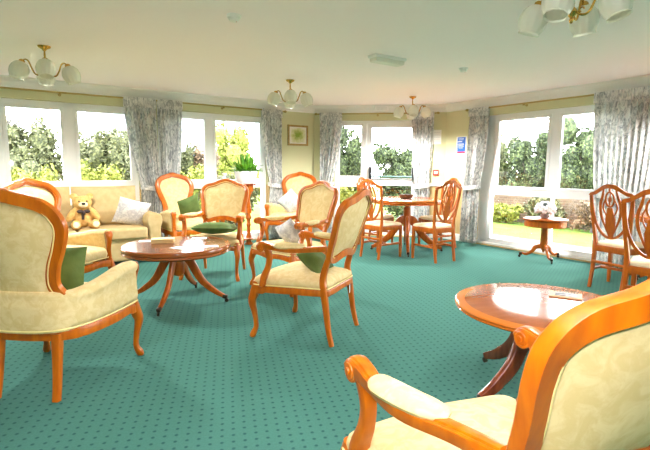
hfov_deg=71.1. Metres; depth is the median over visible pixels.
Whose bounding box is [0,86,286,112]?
rail
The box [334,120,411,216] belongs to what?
window
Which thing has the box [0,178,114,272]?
armchair
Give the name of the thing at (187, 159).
shrub
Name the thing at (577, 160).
shrub
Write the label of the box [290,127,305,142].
painting
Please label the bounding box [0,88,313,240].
wall
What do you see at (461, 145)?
poster
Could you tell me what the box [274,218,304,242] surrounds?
cushion
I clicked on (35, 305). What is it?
armchair
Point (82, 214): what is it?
teddy bear
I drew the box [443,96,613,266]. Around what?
wall
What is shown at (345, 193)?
shrub
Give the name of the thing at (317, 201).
armchair
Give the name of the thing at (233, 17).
smoke detector
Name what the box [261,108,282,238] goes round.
curtain
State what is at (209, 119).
window
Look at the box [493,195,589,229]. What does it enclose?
wall
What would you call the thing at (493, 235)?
patio
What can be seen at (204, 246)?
paper
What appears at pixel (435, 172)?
switch
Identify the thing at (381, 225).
dining chair
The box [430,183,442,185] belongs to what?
trim
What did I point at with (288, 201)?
cushion
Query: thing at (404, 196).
bowl
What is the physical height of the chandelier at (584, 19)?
0.330 m
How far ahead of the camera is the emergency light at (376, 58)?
4.46 m
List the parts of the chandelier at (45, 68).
lamp shade, arm, lamp shade, lamp shade, arm, lamp shade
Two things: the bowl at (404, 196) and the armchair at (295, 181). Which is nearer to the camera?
the bowl at (404, 196)
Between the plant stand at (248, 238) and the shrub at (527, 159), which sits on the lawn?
the shrub at (527, 159)
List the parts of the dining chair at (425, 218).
seat frame, seat, leg, shield frame, crest rail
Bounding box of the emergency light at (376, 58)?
[368,53,406,66]
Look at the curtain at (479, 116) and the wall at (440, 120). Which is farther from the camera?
the wall at (440, 120)
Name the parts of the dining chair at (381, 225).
leg, shield frame, crest rail, leg, leg, seat frame, seat, leg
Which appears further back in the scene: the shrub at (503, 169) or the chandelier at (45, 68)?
the shrub at (503, 169)
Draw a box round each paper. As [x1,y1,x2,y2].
[171,246,188,249]
[201,245,218,247]
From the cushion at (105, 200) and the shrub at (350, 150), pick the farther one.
the shrub at (350, 150)
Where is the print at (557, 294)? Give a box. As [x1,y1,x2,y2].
[555,292,575,297]
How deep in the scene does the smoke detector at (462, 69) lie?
4.97 m
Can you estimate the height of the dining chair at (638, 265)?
1.101 m
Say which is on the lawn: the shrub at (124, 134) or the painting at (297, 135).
the shrub at (124, 134)
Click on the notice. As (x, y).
(437, 133)
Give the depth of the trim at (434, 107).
8.04 m
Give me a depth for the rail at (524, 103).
6.45 m
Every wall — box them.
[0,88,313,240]
[314,112,446,236]
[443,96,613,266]
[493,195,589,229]
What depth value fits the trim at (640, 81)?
6.28 m
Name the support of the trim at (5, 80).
attached to the wall at (295, 159)
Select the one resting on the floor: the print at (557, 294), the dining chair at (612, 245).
the dining chair at (612, 245)
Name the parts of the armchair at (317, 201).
leg, arm, seat, seat frame, leg, arm, backrest, frame, leg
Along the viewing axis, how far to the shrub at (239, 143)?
14.59 m
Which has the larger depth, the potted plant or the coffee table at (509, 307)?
the potted plant
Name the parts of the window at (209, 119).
sash, sash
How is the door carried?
in the wall at (440, 120)
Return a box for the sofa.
[55,185,162,264]
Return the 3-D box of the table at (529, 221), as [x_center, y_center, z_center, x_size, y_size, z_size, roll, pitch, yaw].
[3.008,0.191,6.293,0.608,0.574,0.570,5,9,35]
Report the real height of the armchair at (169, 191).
1.170 m
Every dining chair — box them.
[356,177,393,247]
[357,179,401,259]
[411,180,461,262]
[418,178,461,247]
[587,184,649,290]
[621,189,649,289]
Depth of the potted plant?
7.13 m
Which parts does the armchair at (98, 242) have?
frame, backrest, seat, seat frame, leg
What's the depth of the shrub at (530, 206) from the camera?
10.97 m
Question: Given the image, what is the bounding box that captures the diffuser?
[370,57,404,66]
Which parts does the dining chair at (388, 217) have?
crest rail, seat frame, seat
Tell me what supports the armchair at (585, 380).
on the floor
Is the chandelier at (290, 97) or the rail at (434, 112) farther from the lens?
the rail at (434, 112)
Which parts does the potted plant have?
pot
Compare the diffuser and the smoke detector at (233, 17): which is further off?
the diffuser
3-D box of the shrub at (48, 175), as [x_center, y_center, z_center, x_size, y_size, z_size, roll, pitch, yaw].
[-5.434,-0.451,8.714,1.020,1.470,0.717,1,7,3]
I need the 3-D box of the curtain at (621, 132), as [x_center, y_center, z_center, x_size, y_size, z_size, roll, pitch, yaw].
[3.721,-0.553,5.598,0.136,2.195,0.908,-4,9,-33]
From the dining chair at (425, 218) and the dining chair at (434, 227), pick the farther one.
the dining chair at (425, 218)
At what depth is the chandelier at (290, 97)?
5.71 m
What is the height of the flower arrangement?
0.238 m
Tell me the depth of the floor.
3.02 m
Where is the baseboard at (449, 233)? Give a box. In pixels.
[442,232,469,242]
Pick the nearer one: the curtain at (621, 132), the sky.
the curtain at (621, 132)
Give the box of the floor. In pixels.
[0,236,646,449]
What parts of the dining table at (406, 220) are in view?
leg, leg, leg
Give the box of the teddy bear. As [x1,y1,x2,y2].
[66,193,99,229]
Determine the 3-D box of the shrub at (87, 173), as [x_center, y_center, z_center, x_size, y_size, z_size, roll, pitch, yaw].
[-4.454,-0.514,8.923,1.124,1.554,0.737,0,7,0]
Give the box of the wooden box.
[151,237,174,243]
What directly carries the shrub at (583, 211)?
on the lawn
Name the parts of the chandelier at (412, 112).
lamp shade, lamp shade, lamp shade, lamp shade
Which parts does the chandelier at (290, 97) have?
lamp shade, lamp shade, lamp shade, lamp shade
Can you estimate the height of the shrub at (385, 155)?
2.195 m
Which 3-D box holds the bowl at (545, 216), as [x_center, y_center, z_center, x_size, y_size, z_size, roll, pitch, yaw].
[3.006,-0.121,6.222,0.124,0.060,0.124,0,7,0]
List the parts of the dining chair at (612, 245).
leg, leg, shield frame, crest rail, seat, seat frame, leg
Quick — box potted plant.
[226,153,262,183]
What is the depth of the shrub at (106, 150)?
10.17 m
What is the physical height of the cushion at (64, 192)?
0.535 m
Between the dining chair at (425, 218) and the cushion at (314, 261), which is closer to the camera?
the cushion at (314, 261)
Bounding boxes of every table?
[120,236,230,315]
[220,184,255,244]
[370,196,443,256]
[455,283,601,397]
[518,216,568,263]
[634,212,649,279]
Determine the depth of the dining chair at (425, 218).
7.18 m
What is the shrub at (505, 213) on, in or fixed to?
on the lawn
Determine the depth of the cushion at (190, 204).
6.31 m
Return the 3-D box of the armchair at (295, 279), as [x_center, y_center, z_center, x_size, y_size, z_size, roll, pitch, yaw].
[-0.069,0.269,3.448,0.831,1.112,0.745,4,8,25]
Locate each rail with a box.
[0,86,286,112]
[315,112,439,115]
[465,94,593,111]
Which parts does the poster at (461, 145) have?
blue panel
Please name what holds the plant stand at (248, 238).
on the floor
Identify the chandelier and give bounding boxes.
[8,44,80,85]
[267,79,312,108]
[394,96,430,119]
[518,0,633,36]
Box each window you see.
[0,98,139,204]
[157,111,265,238]
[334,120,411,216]
[477,105,594,260]
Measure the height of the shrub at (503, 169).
2.651 m
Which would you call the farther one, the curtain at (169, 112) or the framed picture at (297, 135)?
the framed picture at (297, 135)
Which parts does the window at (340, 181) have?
sash, sash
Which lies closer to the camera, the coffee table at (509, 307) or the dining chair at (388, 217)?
the coffee table at (509, 307)
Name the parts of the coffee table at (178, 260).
leg, leg, leg, leg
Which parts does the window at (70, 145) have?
sash, sash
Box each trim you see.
[0,75,315,113]
[314,104,446,113]
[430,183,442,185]
[445,75,649,111]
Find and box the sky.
[78,112,241,172]
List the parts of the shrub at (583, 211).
stem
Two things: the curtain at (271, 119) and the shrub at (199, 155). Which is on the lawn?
the shrub at (199, 155)
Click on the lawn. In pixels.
(566, 236)
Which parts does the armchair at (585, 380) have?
leg, arm, seat, arm, frame, backrest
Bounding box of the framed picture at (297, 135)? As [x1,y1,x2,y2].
[287,124,307,145]
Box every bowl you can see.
[399,194,412,198]
[540,214,549,218]
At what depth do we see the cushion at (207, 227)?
4.86 m
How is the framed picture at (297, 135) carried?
attached to the wall at (295, 159)
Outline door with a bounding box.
[365,123,413,233]
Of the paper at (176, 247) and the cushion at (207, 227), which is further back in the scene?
the cushion at (207, 227)
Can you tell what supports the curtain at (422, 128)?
hanging from the rail at (434, 112)
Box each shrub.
[6,114,63,179]
[11,163,57,180]
[57,123,130,180]
[80,158,125,180]
[120,128,130,178]
[180,142,196,174]
[180,163,204,208]
[191,139,220,178]
[216,121,260,201]
[217,172,259,226]
[340,126,360,190]
[340,187,372,203]
[372,140,411,217]
[493,202,523,222]
[498,129,519,185]
[501,123,564,187]
[522,197,568,217]
[542,114,593,189]
[569,200,592,232]
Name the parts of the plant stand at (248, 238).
leg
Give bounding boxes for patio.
[492,234,591,251]
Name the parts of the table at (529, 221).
leg, leg, leg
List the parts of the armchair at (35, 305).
leg, backrest, frame, leg, leg, seat frame, leg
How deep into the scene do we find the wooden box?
4.22 m
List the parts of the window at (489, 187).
sash, sill, sash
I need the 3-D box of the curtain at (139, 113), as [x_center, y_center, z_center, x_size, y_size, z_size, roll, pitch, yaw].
[-2.629,-0.721,6.620,0.491,2.195,0.136,-4,8,-31]
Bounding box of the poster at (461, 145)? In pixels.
[456,136,466,154]
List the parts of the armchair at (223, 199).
arm, leg, seat, backrest, frame, seat frame, leg, arm, leg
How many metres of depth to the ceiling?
4.13 m
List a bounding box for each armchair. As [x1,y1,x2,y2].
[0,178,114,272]
[0,188,143,401]
[155,172,218,236]
[178,179,248,281]
[248,180,338,296]
[248,188,371,346]
[264,172,316,240]
[340,279,649,449]
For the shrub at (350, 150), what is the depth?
10.58 m
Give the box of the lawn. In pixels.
[190,187,592,247]
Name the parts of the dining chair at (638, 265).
leg, leg, crest rail, shield frame, seat frame, seat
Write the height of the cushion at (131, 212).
0.449 m
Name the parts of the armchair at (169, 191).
backrest, frame, seat frame, seat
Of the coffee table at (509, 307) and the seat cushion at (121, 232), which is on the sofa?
the seat cushion at (121, 232)
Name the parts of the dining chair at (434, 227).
leg, seat, seat frame, leg, shield frame, crest rail, leg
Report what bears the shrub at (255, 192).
on the lawn
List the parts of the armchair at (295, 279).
leg, arm, leg, seat, seat frame, arm, leg, frame, backrest, leg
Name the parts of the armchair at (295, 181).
leg, seat frame, seat, backrest, frame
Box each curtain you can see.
[123,96,161,236]
[157,99,182,236]
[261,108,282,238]
[319,112,341,232]
[412,112,433,236]
[459,106,489,242]
[592,86,649,267]
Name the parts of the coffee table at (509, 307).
leg, leg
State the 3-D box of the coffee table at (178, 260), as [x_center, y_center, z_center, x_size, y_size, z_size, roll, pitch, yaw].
[-1.368,0.442,4.240,0.969,0.540,0.969,-1,7,-8]
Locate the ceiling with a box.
[0,0,649,104]
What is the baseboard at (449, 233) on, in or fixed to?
attached to the wall at (457, 125)
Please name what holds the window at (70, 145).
in the wall at (295, 159)
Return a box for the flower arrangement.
[534,201,556,218]
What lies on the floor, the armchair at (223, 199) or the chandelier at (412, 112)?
the armchair at (223, 199)
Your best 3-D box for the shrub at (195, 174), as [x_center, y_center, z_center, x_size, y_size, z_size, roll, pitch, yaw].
[-2.786,-0.598,9.908,0.967,1.492,0.722,0,7,0]
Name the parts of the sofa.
arm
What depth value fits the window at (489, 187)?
6.78 m
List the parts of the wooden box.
lid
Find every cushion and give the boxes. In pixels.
[55,187,71,226]
[61,247,86,289]
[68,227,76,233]
[70,185,135,225]
[74,224,147,240]
[111,196,150,224]
[177,193,200,214]
[191,222,237,233]
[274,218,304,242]
[276,189,297,212]
[296,252,333,272]
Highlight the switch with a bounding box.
[433,170,438,174]
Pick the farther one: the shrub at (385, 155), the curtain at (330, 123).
the shrub at (385, 155)
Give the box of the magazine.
[549,290,581,299]
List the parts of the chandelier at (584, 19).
lamp shade, lamp shade, stem, arm, lamp shade, arm, lamp shade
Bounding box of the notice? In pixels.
[433,130,441,143]
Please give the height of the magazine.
0.010 m
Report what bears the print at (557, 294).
on the magazine
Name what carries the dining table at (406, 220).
on the floor
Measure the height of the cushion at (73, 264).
0.274 m
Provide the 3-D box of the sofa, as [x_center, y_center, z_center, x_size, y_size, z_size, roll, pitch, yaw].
[-3.164,0.017,5.745,1.976,0.985,0.820,-5,9,-34]
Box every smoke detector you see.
[226,13,240,22]
[459,67,467,72]
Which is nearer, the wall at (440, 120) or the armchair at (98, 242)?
the armchair at (98, 242)
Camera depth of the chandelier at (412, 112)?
6.97 m
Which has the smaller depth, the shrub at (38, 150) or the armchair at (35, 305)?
the armchair at (35, 305)

